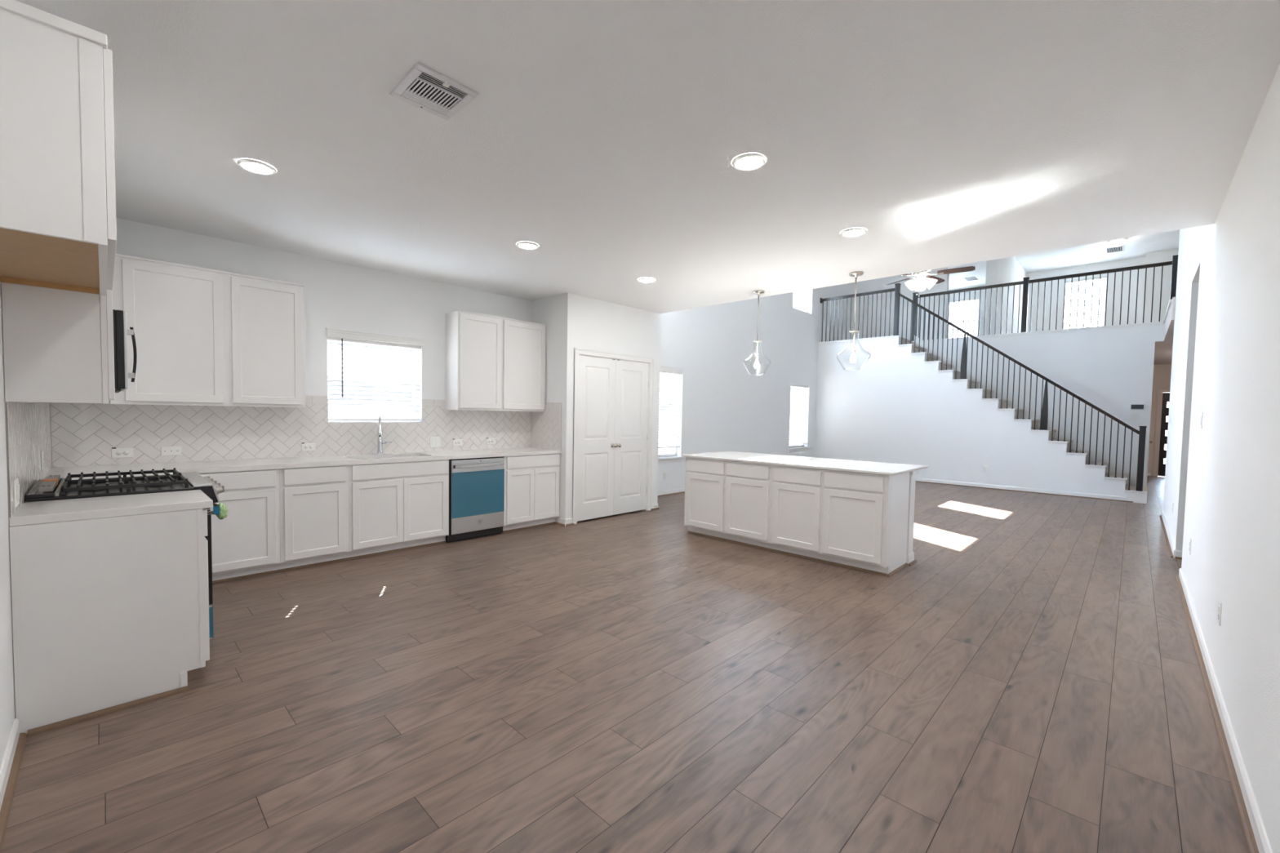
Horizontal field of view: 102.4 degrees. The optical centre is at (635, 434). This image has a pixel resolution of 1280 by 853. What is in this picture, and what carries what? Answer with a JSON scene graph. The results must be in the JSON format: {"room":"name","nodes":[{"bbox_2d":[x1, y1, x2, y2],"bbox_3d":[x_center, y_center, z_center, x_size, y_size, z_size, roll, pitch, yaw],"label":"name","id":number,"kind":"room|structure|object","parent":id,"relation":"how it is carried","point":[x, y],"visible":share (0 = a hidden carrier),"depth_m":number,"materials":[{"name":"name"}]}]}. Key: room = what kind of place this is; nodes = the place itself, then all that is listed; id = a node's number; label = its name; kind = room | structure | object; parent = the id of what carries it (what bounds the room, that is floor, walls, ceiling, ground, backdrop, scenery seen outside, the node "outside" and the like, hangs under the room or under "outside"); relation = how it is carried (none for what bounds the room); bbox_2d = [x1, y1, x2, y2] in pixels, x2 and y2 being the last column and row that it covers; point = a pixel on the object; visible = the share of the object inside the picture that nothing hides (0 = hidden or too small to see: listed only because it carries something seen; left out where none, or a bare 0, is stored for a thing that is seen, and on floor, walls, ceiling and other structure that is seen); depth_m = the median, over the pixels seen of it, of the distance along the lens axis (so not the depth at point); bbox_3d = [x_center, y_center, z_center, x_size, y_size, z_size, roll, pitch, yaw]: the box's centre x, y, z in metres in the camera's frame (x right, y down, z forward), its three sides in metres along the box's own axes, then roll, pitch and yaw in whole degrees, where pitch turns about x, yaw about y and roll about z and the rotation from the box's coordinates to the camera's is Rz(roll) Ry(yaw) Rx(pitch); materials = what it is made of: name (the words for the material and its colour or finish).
{"room":"kitchen","nodes":[
{"label":"kitchen","id":0,"kind":"room"},
{"bbox_2d":[0,275,52,768],"bbox_3d":[-2.064,-1.457,1.489,6.161,5.780,0.149,3,3,44],"label":"wall","id":1,"kind":"structure","parent":0,"point":[7,704],"depth_m":2.09,"materials":[{"name":"paint"}]},
{"bbox_2d":[0,718,26,852],"bbox_3d":[-1.251,1.283,0.882,3.584,0.085,0.032,3,3,44],"label":"baseboard","id":2,"kind":"structure","parent":1,"relation":"attached to","point":[11,765],"depth_m":1.87,"materials":[{"name":"white paint"}]},
{"bbox_2d":[13,477,19,507],"bbox_3d":[-2.645,0.247,2.204,0.118,0.118,0.008,3,3,44],"label":"light switch","id":3,"kind":"object","parent":1,"relation":"attached to","point":[16,486],"visible":1,"depth_m":2.18,"materials":[{"name":"white plastic"}]},
{"bbox_2d":[40,450,44,470],"bbox_3d":[-3.635,0.159,3.161,0.072,0.118,0.007,3,3,44],"label":"wall outlet","id":4,"kind":"object","parent":1,"relation":"attached to","point":[42,451],"visible":1,"depth_m":3.14,"materials":[{"name":"white plastic"}]},
{"bbox_2d":[0,0,116,295],"bbox_3d":[-2.041,-0.894,1.792,1.038,0.616,0.312,3,3,44],"label":"upper cabinet","id":5,"kind":"object","parent":1,"relation":"attached to","point":[58,223],"visible":1,"depth_m":1.48,"materials":[{"name":"paint"}]},
{"bbox_2d":[1,274,115,404],"bbox_3d":[-2.585,-0.686,2.325,0.470,1.087,0.312,3,3,44],"label":"upper cabinet","id":6,"kind":"object","parent":1,"relation":"attached to","point":[55,351],"visible":0.49,"depth_m":2.17,"materials":[{"name":"paint"}]},
{"bbox_2d":[100,309,137,392],"bbox_3d":[-2.993,-0.443,2.801,0.747,0.410,0.384,3,3,44],"label":"microwave","id":7,"kind":"object","parent":1,"relation":"attached to","point":[122,375],"visible":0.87,"depth_m":2.64,"materials":[{"name":"black metal"}]},
{"bbox_2d":[26,685,187,736],"bbox_3d":[-2.349,1.237,2.321,0.019,0.019,0.505,3,3,44],"label":"trim","id":8,"kind":"structure","parent":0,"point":[111,709],"depth_m":2.30,"materials":[{"name":"white wood"}]},
{"bbox_2d":[212,521,555,584],"bbox_3d":[-2.210,1.124,5.116,0.019,0.019,3.509,3,3,44],"label":"trim","id":9,"kind":"structure","parent":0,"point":[549,523],"depth_m":4.65,"materials":[{"name":"white wood"}]},
{"bbox_2d":[532,293,661,518],"bbox_3d":[-0.504,-0.323,7.072,0.735,2.807,1.687,3,3,44],"label":"wall","id":10,"kind":"structure","parent":0,"point":[571,321],"depth_m":6.43,"materials":[{"name":"paint"}]},
{"bbox_2d":[48,217,894,491],"bbox_3d":[3.256,-1.780,10.300,1.907,5.880,20.216,3,3,44],"label":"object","id":11,"kind":"structure","parent":10,"relation":"in","point":[724,406],"depth_m":8.94,"materials":[{"name":"paint"}]},
{"bbox_2d":[110,253,305,407],"bbox_3d":[-3.481,-0.782,4.262,0.324,1.089,1.229,3,3,44],"label":"upper cabinet","id":12,"kind":"object","parent":11,"relation":"attached to","point":[203,336],"visible":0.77,"depth_m":4.12,"materials":[{"name":"paint"}]},
{"bbox_2d":[49,395,531,467],"bbox_3d":[-2.804,-0.088,5.232,0.008,0.583,4.146,3,3,44],"label":"backsplash","id":13,"kind":"structure","parent":11,"relation":"attached to","point":[83,434],"depth_m":4.59,"materials":[{"name":"tile"}]},
{"bbox_2d":[111,447,133,458],"bbox_3d":[-3.990,0.141,4.008,0.007,0.083,0.120,3,3,44],"label":"wall outlet","id":14,"kind":"object","parent":13,"relation":"attached to","point":[116,452],"visible":1,"depth_m":4.01,"materials":[{"name":"white plastic"}]},
{"bbox_2d":[115,450,128,455],"bbox_3d":[-3.989,0.145,4.007,0.002,0.032,0.073,3,3,44],"label":"receptacle","id":15,"kind":"object","parent":14,"relation":"attached to","point":[117,452],"depth_m":4.01,"materials":[{"name":"white plastic"}]},
{"bbox_2d":[160,445,181,456],"bbox_3d":[-3.793,0.135,4.212,0.006,0.076,0.124,3,3,44],"label":"wall outlet","id":16,"kind":"object","parent":13,"relation":"attached to","point":[165,451],"visible":1,"depth_m":4.21,"materials":[{"name":"white plastic"}]},
{"bbox_2d":[301,442,315,451],"bbox_3d":[-3.115,0.116,4.912,0.007,0.079,0.118,3,3,44],"label":"wall outlet","id":17,"kind":"object","parent":13,"relation":"attached to","point":[304,446],"visible":1,"depth_m":4.91,"materials":[{"name":"white plastic"}]},
{"bbox_2d":[430,436,439,447],"bbox_3d":[-2.251,0.085,5.801,0.008,0.118,0.120,3,3,44],"label":"light switch","id":18,"kind":"object","parent":13,"relation":"attached to","point":[434,441],"visible":1,"depth_m":5.80,"materials":[{"name":"white plastic"}]},
{"bbox_2d":[453,439,462,445],"bbox_3d":[-2.064,0.091,5.995,0.007,0.083,0.120,3,3,44],"label":"wall outlet","id":19,"kind":"object","parent":13,"relation":"attached to","point":[455,442],"visible":1,"depth_m":6.00,"materials":[{"name":"white plastic"}]},
{"bbox_2d":[486,437,495,444],"bbox_3d":[-1.764,0.079,6.305,0.007,0.081,0.122,3,3,44],"label":"wall outlet","id":20,"kind":"object","parent":13,"relation":"attached to","point":[489,441],"visible":1,"depth_m":6.30,"materials":[{"name":"white plastic"}]},
{"bbox_2d":[327,340,418,422],"bbox_3d":[-2.759,-0.558,5.430,0.060,0.845,0.925,3,3,44],"label":"window","id":21,"kind":"structure","parent":11,"relation":"attached to","point":[415,415],"depth_m":5.44,"materials":[{"name":"plastic"}]},
{"bbox_2d":[325,328,424,420],"bbox_3d":[-2.687,-0.592,5.359,0.101,0.897,0.953,3,3,44],"label":"window blind","id":22,"kind":"object","parent":11,"relation":"attached to","point":[333,335],"visible":0.97,"depth_m":5.34,"materials":[{"name":"white plastic"}]},
{"bbox_2d":[444,310,546,411],"bbox_3d":[-1.637,-0.830,6.164,0.324,1.089,1.170,3,3,44],"label":"upper cabinet","id":23,"kind":"object","parent":11,"relation":"attached to","point":[492,362],"visible":1,"depth_m":5.94,"materials":[{"name":"paint"}]},
{"bbox_2d":[662,472,666,479],"bbox_3d":[0.500,0.697,8.692,0.007,0.116,0.072,3,3,44],"label":"wall outlet","id":24,"kind":"object","parent":11,"relation":"attached to","point":[664,473],"visible":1,"depth_m":8.69,"materials":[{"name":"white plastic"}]},
{"bbox_2d":[657,373,684,463],"bbox_3d":[0.450,-0.299,8.663,0.195,1.560,1.025,3,3,44],"label":"window","id":25,"kind":"structure","parent":11,"relation":"attached to","point":[677,459],"depth_m":8.90,"materials":[{"name":"plastic"}]},
{"bbox_2d":[657,487,684,497],"bbox_3d":[2.130,0.948,10.373,0.032,0.085,6.675,3,3,44],"label":"baseboard","id":26,"kind":"structure","parent":11,"relation":"attached to","point":[678,491],"depth_m":8.82,"materials":[{"name":"white paint"}]},
{"bbox_2d":[658,365,684,448],"bbox_3d":[0.476,-0.455,8.634,0.101,1.374,0.963,3,3,44],"label":"window blind","id":27,"kind":"object","parent":11,"relation":"attached to","point":[664,369],"visible":0.59,"depth_m":8.77,"materials":[{"name":"white plastic"}]},
{"bbox_2d":[787,386,809,452],"bbox_3d":[3.824,-0.383,12.143,0.195,1.555,1.020,3,3,44],"label":"window","id":28,"kind":"structure","parent":11,"relation":"attached to","point":[795,448],"depth_m":12.26,"materials":[{"name":"plastic"}]},
{"bbox_2d":[789,384,808,444],"bbox_3d":[3.832,-0.465,12.133,0.056,1.381,0.922,3,3,44],"label":"window blind","id":29,"kind":"object","parent":11,"relation":"attached to","point":[804,393],"visible":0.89,"depth_m":12.14,"materials":[{"name":"white plastic"}]},
{"bbox_2d":[794,289,808,312],"bbox_3d":[3.829,-3.495,12.061,0.060,1.220,0.930,3,3,44],"label":"window","id":30,"kind":"structure","parent":11,"relation":"attached to","point":[806,291],"depth_m":12.37,"materials":[{"name":"plastic"}]},
{"bbox_2d":[530,402,561,450],"bbox_3d":[-1.131,-0.112,6.503,0.642,0.583,0.008,3,3,44],"label":"wall","id":31,"kind":"structure","parent":10,"relation":"attached to","point":[546,425],"depth_m":6.46,"materials":[{"name":"tile"}]},
{"bbox_2d":[577,355,617,521],"bbox_3d":[-0.485,0.047,6.580,0.106,2.064,0.644,3,3,44],"label":"door","id":32,"kind":"structure","parent":10,"relation":"in","point":[597,446],"depth_m":6.59,"materials":[{"name":"white paint"}]},
{"bbox_2d":[555,502,658,526],"bbox_3d":[-0.508,1.038,7.110,0.747,0.085,1.751,3,3,44],"label":"baseboard","id":33,"kind":"structure","parent":10,"relation":"attached to","point":[559,521],"depth_m":6.32,"materials":[{"name":"white paint"}]},
{"bbox_2d":[572,347,653,524],"bbox_3d":[-0.294,0.012,6.844,0.130,2.163,1.428,3,3,44],"label":"trim","id":34,"kind":"structure","parent":10,"relation":"attached to","point":[577,351],"depth_m":6.66,"materials":[{"name":"white paint"}]},
{"bbox_2d":[613,359,648,515],"bbox_3d":[-0.035,0.036,7.044,0.106,2.064,0.644,3,3,44],"label":"door","id":35,"kind":"structure","parent":10,"relation":"in","point":[631,404],"depth_m":7.04,"materials":[{"name":"white paint"}]},
{"bbox_2d":[0,475,1248,852],"bbox_3d":[5.109,1.218,7.909,7.957,0.150,19.376,3,3,44],"label":"floor","id":36,"kind":"structure","parent":0,"point":[635,682],"depth_m":2.41,"materials":[{"name":"brown wood"}]},
{"bbox_2d":[8,508,209,733],"bbox_3d":[-2.497,0.799,2.495,0.472,0.876,0.625,3,3,44],"label":"base cabinet","id":37,"kind":"object","parent":36,"relation":"on","point":[107,612],"visible":0.86,"depth_m":2.30,"materials":[{"name":"paint"}]},
{"bbox_2d":[8,489,213,526],"bbox_3d":[-2.487,0.341,2.486,0.464,0.037,0.646,3,3,44],"label":"countertop","id":38,"kind":"structure","parent":37,"relation":"on","point":[82,508],"depth_m":2.39,"materials":[{"name":"white stone"}]},
{"bbox_2d":[25,467,224,639],"bbox_3d":[-2.888,0.696,2.971,0.754,0.926,0.750,3,3,44],"label":"range","id":39,"kind":"object","parent":36,"relation":"on","point":[67,488],"depth_m":2.85,"materials":[{"name":"black metal"}]},
{"bbox_2d":[25,478,194,502],"bbox_3d":[-2.929,0.289,2.904,0.756,0.014,0.609,3,3,44],"label":"cooktop","id":40,"kind":"object","parent":39,"relation":"in","point":[33,495],"depth_m":2.70,"materials":[{"name":"black metal"}]},
{"bbox_2d":[213,502,228,519],"bbox_3d":[-2.412,0.446,2.992,0.130,0.100,0.074,3,3,44],"label":"plastic wrap","id":41,"kind":"object","parent":39,"relation":"on","point":[220,510],"visible":1,"depth_m":2.96,"materials":[{"name":"green plastic"}]},
{"bbox_2d":[198,468,279,581],"bbox_3d":[-3.369,0.712,4.239,0.640,0.876,0.627,3,3,44],"label":"base cabinet","id":42,"kind":"object","parent":36,"relation":"on","point":[246,542],"visible":0.56,"depth_m":4.09,"materials":[{"name":"paint"}]},
{"bbox_2d":[278,465,349,569],"bbox_3d":[-2.969,0.701,4.651,0.640,0.876,0.519,3,3,44],"label":"base cabinet","id":43,"kind":"object","parent":36,"relation":"on","point":[314,500],"visible":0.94,"depth_m":4.42,"materials":[{"name":"paint"}]},
{"bbox_2d":[346,459,448,557],"bbox_3d":[-2.460,0.688,5.176,0.640,0.876,0.941,3,3,44],"label":"base cabinet","id":44,"kind":"object","parent":36,"relation":"on","point":[396,505],"visible":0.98,"depth_m":4.92,"materials":[{"name":"paint"}]},
{"bbox_2d":[445,456,504,542],"bbox_3d":[-1.878,0.677,5.715,0.657,0.874,0.639,3,3,44],"label":"dishwasher","id":45,"kind":"object","parent":36,"relation":"on","point":[476,485],"visible":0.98,"depth_m":5.49,"materials":[{"name":"silver metal"}]},
{"bbox_2d":[502,453,559,530],"bbox_3d":[-1.413,0.661,6.256,0.640,0.876,0.780,3,3,44],"label":"base cabinet","id":46,"kind":"object","parent":36,"relation":"on","point":[531,482],"visible":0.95,"depth_m":6.01,"materials":[{"name":"paint"}]},
{"bbox_2d":[42,447,561,479],"bbox_3d":[-2.393,0.245,4.842,1.167,0.037,4.162,3,3,44],"label":"countertop","id":47,"kind":"structure","parent":46,"relation":"on","point":[211,466],"depth_m":4.43,"materials":[{"name":"white stone"}]},
{"bbox_2d":[376,414,391,454],"bbox_3d":[-2.585,0.005,5.228,0.132,0.405,0.265,1,2,-3],"label":"faucet","id":48,"kind":"object","parent":47,"relation":"on","point":[380,449],"visible":1,"depth_m":5.27,"materials":[{"name":"silver metal"}]},
{"bbox_2d":[684,457,728,539],"bbox_3d":[0.964,0.707,5.955,0.544,0.892,0.571,3,3,44],"label":"base cabinet","id":49,"kind":"object","parent":36,"relation":"on","point":[705,478],"visible":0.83,"depth_m":5.74,"materials":[{"name":"paint"}]},
{"bbox_2d":[724,460,773,549],"bbox_3d":[1.358,0.729,5.574,0.552,0.892,0.571,3,3,44],"label":"base cabinet","id":50,"kind":"object","parent":36,"relation":"on","point":[748,486],"visible":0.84,"depth_m":5.36,"materials":[{"name":"paint"}]},
{"bbox_2d":[770,464,824,559],"bbox_3d":[1.747,0.751,5.197,0.529,0.892,0.571,3,3,44],"label":"base cabinet","id":51,"kind":"object","parent":36,"relation":"on","point":[797,492],"visible":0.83,"depth_m":4.98,"materials":[{"name":"paint"}]},
{"bbox_2d":[684,457,918,575],"bbox_3d":[1.625,0.739,5.456,2.270,0.892,0.733,3,3,44],"label":"panels","id":52,"kind":"object","parent":36,"relation":"on","point":[900,495],"visible":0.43,"depth_m":4.67,"materials":[{"name":"paint"}]},
{"bbox_2d":[681,451,928,475],"bbox_3d":[1.710,0.280,5.508,2.297,0.021,1.010,3,3,44],"label":"countertop","id":53,"kind":"structure","parent":52,"relation":"on","point":[859,466],"depth_m":5.23,"materials":[{"name":"white stone"}]},
{"bbox_2d":[687,530,916,577],"bbox_3d":[1.662,1.175,5.480,2.246,0.019,0.701,3,3,44],"label":"trim","id":54,"kind":"structure","parent":36,"relation":"on","point":[913,562],"depth_m":4.94,"materials":[{"name":"white wood"}]},
{"bbox_2d":[821,469,887,573],"bbox_3d":[2.139,0.774,4.818,0.561,0.892,0.571,3,3,44],"label":"base cabinet","id":55,"kind":"object","parent":36,"relation":"on","point":[854,514],"visible":0.83,"depth_m":4.60,"materials":[{"name":"paint"}]},
{"bbox_2d":[817,335,1147,503],"bbox_3d":[6.957,-0.623,11.064,5.871,3.332,1.110,3,3,44],"label":"staircase","id":56,"kind":"structure","parent":36,"relation":"on","point":[1132,495],"depth_m":10.39,"materials":[{"name":"white wood"}]},
{"bbox_2d":[893,283,1146,491],"bbox_3d":[7.232,-1.190,10.128,4.096,4.152,0.096,3,3,44],"label":"stair railing","id":57,"kind":"object","parent":56,"relation":"on","point":[1044,405],"visible":0.98,"depth_m":9.87,"materials":[{"name":"black metal"}]},
{"bbox_2d":[15,0,1279,313],"bbox_3d":[-0.037,-1.747,3.673,6.011,0.335,5.836,3,3,44],"label":"ceiling","id":58,"kind":"structure","parent":0,"point":[605,136],"depth_m":2.58,"materials":[{"name":"paint"}]},
{"bbox_2d":[236,158,276,175],"bbox_3d":[-2.244,-1.585,3.056,0.192,0.013,0.192,3,3,44],"label":"recessed light","id":59,"kind":"object","parent":58,"relation":"in","point":[256,166],"visible":1,"depth_m":3.04,"materials":[{"name":"white plastic"}]},
{"bbox_2d":[390,62,479,119],"bbox_3d":[-0.903,-1.530,2.318,0.305,0.016,0.275,3,3,44],"label":"ceiling vent","id":60,"kind":"object","parent":58,"relation":"in","point":[423,87],"visible":1,"depth_m":2.30,"materials":[{"name":"metal"}]},
{"bbox_2d":[515,241,538,249],"bbox_3d":[-0.922,-1.619,4.420,0.192,0.013,0.192,3,3,44],"label":"recessed light","id":61,"kind":"object","parent":58,"relation":"in","point":[523,245],"visible":1,"depth_m":4.40,"materials":[{"name":"white"}]},
{"bbox_2d":[637,277,655,283],"bbox_3d":[0.122,-1.645,5.497,0.192,0.013,0.192,3,3,44],"label":"recessed light","id":62,"kind":"object","parent":58,"relation":"in","point":[646,280],"visible":1,"depth_m":5.48,"materials":[{"name":"white"}]},
{"bbox_2d":[731,152,766,170],"bbox_3d":[0.640,-1.529,2.894,0.192,0.013,0.192,3,3,44],"label":"recessed light","id":63,"kind":"object","parent":58,"relation":"in","point":[748,161],"visible":1,"depth_m":2.88,"materials":[{"name":"white"}]},
{"bbox_2d":[742,289,771,374],"bbox_3d":[1.413,-1.170,5.937,0.320,0.953,0.320,3,3,44],"label":"pendant lamp","id":64,"kind":"object","parent":58,"relation":"hanging from","point":[757,292],"visible":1,"depth_m":5.93,"materials":[{"name":"silver metal"}]},
{"bbox_2d":[755,354,759,361],"bbox_3d":[1.408,-0.886,5.949,0.042,0.080,0.042,3,3,44],"label":"socket","id":65,"kind":"object","parent":64,"relation":"attached to","point":[757,357],"depth_m":5.93,"materials":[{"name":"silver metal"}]},
{"bbox_2d":[835,271,871,370],"bbox_3d":[2.182,-1.123,5.120,0.320,0.953,0.320,3,3,44],"label":"pendant lamp","id":66,"kind":"object","parent":58,"relation":"hanging from","point":[853,358],"visible":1,"depth_m":5.11,"materials":[{"name":"white"}]},
{"bbox_2d":[851,346,856,354],"bbox_3d":[2.177,-0.839,5.132,0.042,0.080,0.042,3,3,44],"label":"socket","id":67,"kind":"object","parent":66,"relation":"attached to","point":[853,349],"depth_m":5.12,"materials":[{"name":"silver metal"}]},
{"bbox_2d":[840,227,866,237],"bbox_3d":[1.684,-1.556,3.971,0.192,0.013,0.192,3,3,44],"label":"recessed light","id":68,"kind":"object","parent":58,"relation":"in","point":[852,232],"visible":1,"depth_m":3.95,"materials":[{"name":"white"}]},
{"bbox_2d":[900,337,912,344],"bbox_3d":[9.257,-2.051,13.256,6.011,0.299,7.210,3,3,44],"label":"floor","id":69,"kind":"structure","parent":0,"point":[904,340],"depth_m":11.75,"materials":[{"name":"beige carpet"}]},
{"bbox_2d":[853,256,1026,340],"bbox_3d":[9.724,-3.346,11.615,8.857,2.438,8.970,3,3,44],"label":"wall","id":70,"kind":"structure","parent":0,"point":[1008,269],"depth_m":13.27,"materials":[{"name":"paint"}]},
{"bbox_2d":[948,299,978,337],"bbox_3d":[10.741,-3.674,16.828,0.830,1.420,0.060,3,3,44],"label":"window","id":71,"kind":"structure","parent":70,"relation":"in","point":[975,300],"depth_m":16.88,"materials":[{"name":"plastic"}]},
{"bbox_2d":[948,297,978,337],"bbox_3d":[10.687,-3.676,16.772,0.822,1.404,0.056,3,3,44],"label":"window blind","id":72,"kind":"object","parent":71,"relation":"attached to","point":[967,302],"visible":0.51,"depth_m":16.75,"materials":[{"name":"white plastic"}]},
{"bbox_2d":[814,339,1126,497],"bbox_3d":[6.622,-0.535,10.742,5.847,3.172,0.120,3,3,44],"label":"wall","id":73,"kind":"structure","parent":0,"point":[898,408],"depth_m":11.04,"materials":[{"name":"paint"}]},
{"bbox_2d":[982,465,987,471],"bbox_3d":[7.005,0.681,10.312,0.080,0.122,0.007,3,3,44],"label":"wall outlet","id":74,"kind":"object","parent":73,"relation":"attached to","point":[984,467],"visible":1,"depth_m":10.31,"materials":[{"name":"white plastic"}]},
{"bbox_2d":[915,477,1133,502],"bbox_3d":[6.489,1.005,10.804,5.697,0.085,0.032,3,3,44],"label":"baseboard","id":75,"kind":"structure","parent":73,"relation":"attached to","point":[1115,498],"depth_m":9.83,"materials":[{"name":"white paint"}]},
{"bbox_2d":[912,323,1164,486],"bbox_3d":[7.421,-0.552,11.473,5.977,3.172,0.120,3,3,44],"label":"wall","id":76,"kind":"structure","parent":0,"point":[1112,370],"depth_m":10.01,"materials":[{"name":"paint"}]},
{"bbox_2d":[1129,413,1139,420],"bbox_3d":[9.290,-0.330,9.576,0.118,0.118,0.008,3,3,44],"label":"light switch","id":77,"kind":"object","parent":76,"relation":"attached to","point":[1133,416],"visible":1,"depth_m":9.57,"materials":[{"name":"white plastic"}]},
{"bbox_2d":[1129,404,1145,410],"bbox_3d":[9.308,-0.508,9.544,0.200,0.124,0.023,3,3,44],"label":"thermostat","id":78,"kind":"object","parent":76,"relation":"attached to","point":[1132,406],"visible":1,"depth_m":9.53,"materials":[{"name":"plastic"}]},
{"bbox_2d":[912,299,1172,342],"bbox_3d":[6.674,-2.107,10.536,6.075,0.066,2.490,3,3,44],"label":"trim","id":79,"kind":"structure","parent":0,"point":[1156,323],"depth_m":10.23,"materials":[{"name":"white paint"}]},
{"bbox_2d":[911,254,1177,341],"bbox_3d":[7.665,-2.681,10.270,4.279,1.136,1.409,3,3,44],"label":"loft railing","id":80,"kind":"object","parent":79,"relation":"on","point":[1174,263],"visible":0.91,"depth_m":10.61,"materials":[{"name":"black metal"}]},
{"bbox_2d":[948,229,1179,289],"bbox_3d":[7.907,-4.573,9.802,9.047,0.100,14.360,3,3,44],"label":"ceiling","id":81,"kind":"structure","parent":0,"point":[1134,246],"depth_m":13.31,"materials":[{"name":"paint"}]},
{"bbox_2d":[884,266,975,297],"bbox_3d":[4.508,-3.319,7.983,1.343,2.370,1.343,3,3,44],"label":"ceiling fan","id":82,"kind":"object","parent":81,"relation":"hanging from","point":[919,284],"visible":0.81,"depth_m":7.93,"materials":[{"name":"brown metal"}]},
{"bbox_2d":[962,275,980,281],"bbox_3d":[10.187,-4.718,15.604,0.350,0.010,0.550,3,3,44],"label":"ceiling vent","id":83,"kind":"object","parent":81,"relation":"in","point":[974,277],"visible":1,"depth_m":15.61,"materials":[{"name":"metal"}]},
{"bbox_2d":[1104,245,1124,253],"bbox_3d":[11.858,-4.571,12.734,0.350,0.010,0.550,3,3,44],"label":"ceiling vent","id":84,"kind":"object","parent":81,"relation":"in","point":[1121,248],"visible":1,"depth_m":12.73,"materials":[{"name":"metal"}]},
{"bbox_2d":[1107,238,1127,246],"bbox_3d":[11.294,-4.482,12.064,0.340,0.148,0.340,3,3,44],"label":"dome light","id":85,"kind":"object","parent":81,"relation":"attached to","point":[1117,242],"visible":0.88,"depth_m":11.99,"materials":[{"name":"white glass"}]},
{"bbox_2d":[1026,248,1178,332],"bbox_3d":[13.249,-1.746,13.022,5.620,5.630,0.500,3,3,44],"label":"wall","id":86,"kind":"structure","parent":0,"point":[1166,255],"depth_m":13.58,"materials":[{"name":"paint"}]},
{"bbox_2d":[1062,278,1106,328],"bbox_3d":[12.350,-3.535,14.156,0.855,1.420,0.060,3,3,44],"label":"window","id":87,"kind":"structure","parent":86,"relation":"in","point":[1104,278],"depth_m":14.09,"materials":[{"name":"plastic"}]},
{"bbox_2d":[1063,276,1106,328],"bbox_3d":[12.296,-3.538,14.101,0.847,1.404,0.056,3,3,44],"label":"window blind","id":88,"kind":"object","parent":87,"relation":"attached to","point":[1095,289],"visible":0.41,"depth_m":14.09,"materials":[{"name":"white plastic"}]},
{"bbox_2d":[1147,394,1155,472],"bbox_3d":[12.956,-0.006,13.415,0.755,2.090,0.086,3,3,44],"label":"door frame","id":89,"kind":"structure","parent":86,"relation":"in","point":[1153,395],"depth_m":13.20,"materials":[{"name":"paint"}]},
{"bbox_2d":[1152,388,1170,476],"bbox_3d":[13.707,-0.025,12.809,1.095,2.225,0.130,3,3,44],"label":"trim","id":90,"kind":"structure","parent":86,"relation":"attached to","point":[1159,399],"depth_m":13.11,"materials":[{"name":"paint"}]},
{"bbox_2d":[1157,392,1169,476],"bbox_3d":[13.705,0.017,12.809,0.905,2.120,0.045,3,3,44],"label":"door","id":91,"kind":"structure","parent":86,"relation":"in","point":[1166,396],"depth_m":13.07,"materials":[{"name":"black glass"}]},
{"bbox_2d":[1150,364,1171,475],"bbox_3d":[10.702,-0.277,10.081,3.070,2.850,8.020,3,3,44],"label":"wall","id":92,"kind":"structure","parent":0,"point":[1162,372],"depth_m":13.11,"materials":[{"name":"paint"}]},
{"bbox_2d":[1153,297,1176,364],"bbox_3d":[11.113,-1.839,9.644,4.000,0.322,8.020,3,3,44],"label":"ceiling","id":93,"kind":"structure","parent":0,"point":[1162,350],"depth_m":9.59,"materials":[{"name":"paint"}]},
{"bbox_2d":[1159,511,1272,852],"bbox_3d":[3.943,1.262,3.539,0.202,0.085,11.076,3,3,44],"label":"baseboard","id":94,"kind":"structure","parent":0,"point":[1253,828],"depth_m":2.21,"materials":[{"name":"white paint"}]},
{"bbox_2d":[1163,63,1279,852],"bbox_3d":[3.952,-1.431,3.366,0.170,5.780,11.216,3,3,44],"label":"wall","id":95,"kind":"structure","parent":0,"point":[1222,477],"depth_m":2.42,"materials":[{"name":"paint"}]},
{"bbox_2d":[1188,537,1191,554],"bbox_3d":[4.320,0.871,4.010,0.007,0.116,0.072,3,3,44],"label":"wall outlet","id":96,"kind":"object","parent":95,"relation":"attached to","point":[1190,540],"visible":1,"depth_m":3.99,"materials":[{"name":"white plastic"}]},
{"bbox_2d":[1200,412,1203,428],"bbox_3d":[4.121,-0.103,3.748,0.008,0.118,0.072,3,3,44],"label":"light switch","id":97,"kind":"object","parent":95,"relation":"attached to","point":[1202,414],"visible":1,"depth_m":3.73,"materials":[{"name":"white plastic"}]},
{"bbox_2d":[1217,600,1222,626],"bbox_3d":[2.970,0.905,2.618,0.007,0.116,0.072,3,3,44],"label":"wall outlet","id":98,"kind":"object","parent":95,"relation":"attached to","point":[1220,610],"visible":1,"depth_m":2.60,"materials":[{"name":"white plastic"}]},
{"label":"outside","id":99,"kind":"structure","parent":0,"visible":0},
{"bbox_3d":[-9.524,0.461,23.175,34.153,0.100,44.000,3,3,44],"label":"ground","id":100,"kind":"structure","parent":99,"visible":0},
{"bbox_2d":[329,402,800,453],"bbox_3d":[0.282,0.225,12.269,0.090,1.610,42.000,3,3,44],"label":"fence","id":101,"kind":"object","parent":100,"relation":"on","point":[661,451],"visible":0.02,"depth_m":8.06,"materials":[{"name":"white wood"}]},
{"bbox_2d":[329,341,801,413],"bbox_3d":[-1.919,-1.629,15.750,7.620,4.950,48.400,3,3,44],"label":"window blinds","id":102,"kind":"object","parent":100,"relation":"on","point":[330,341],"visible":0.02,"depth_m":8.17,"materials":[{"name":"white plastic"}]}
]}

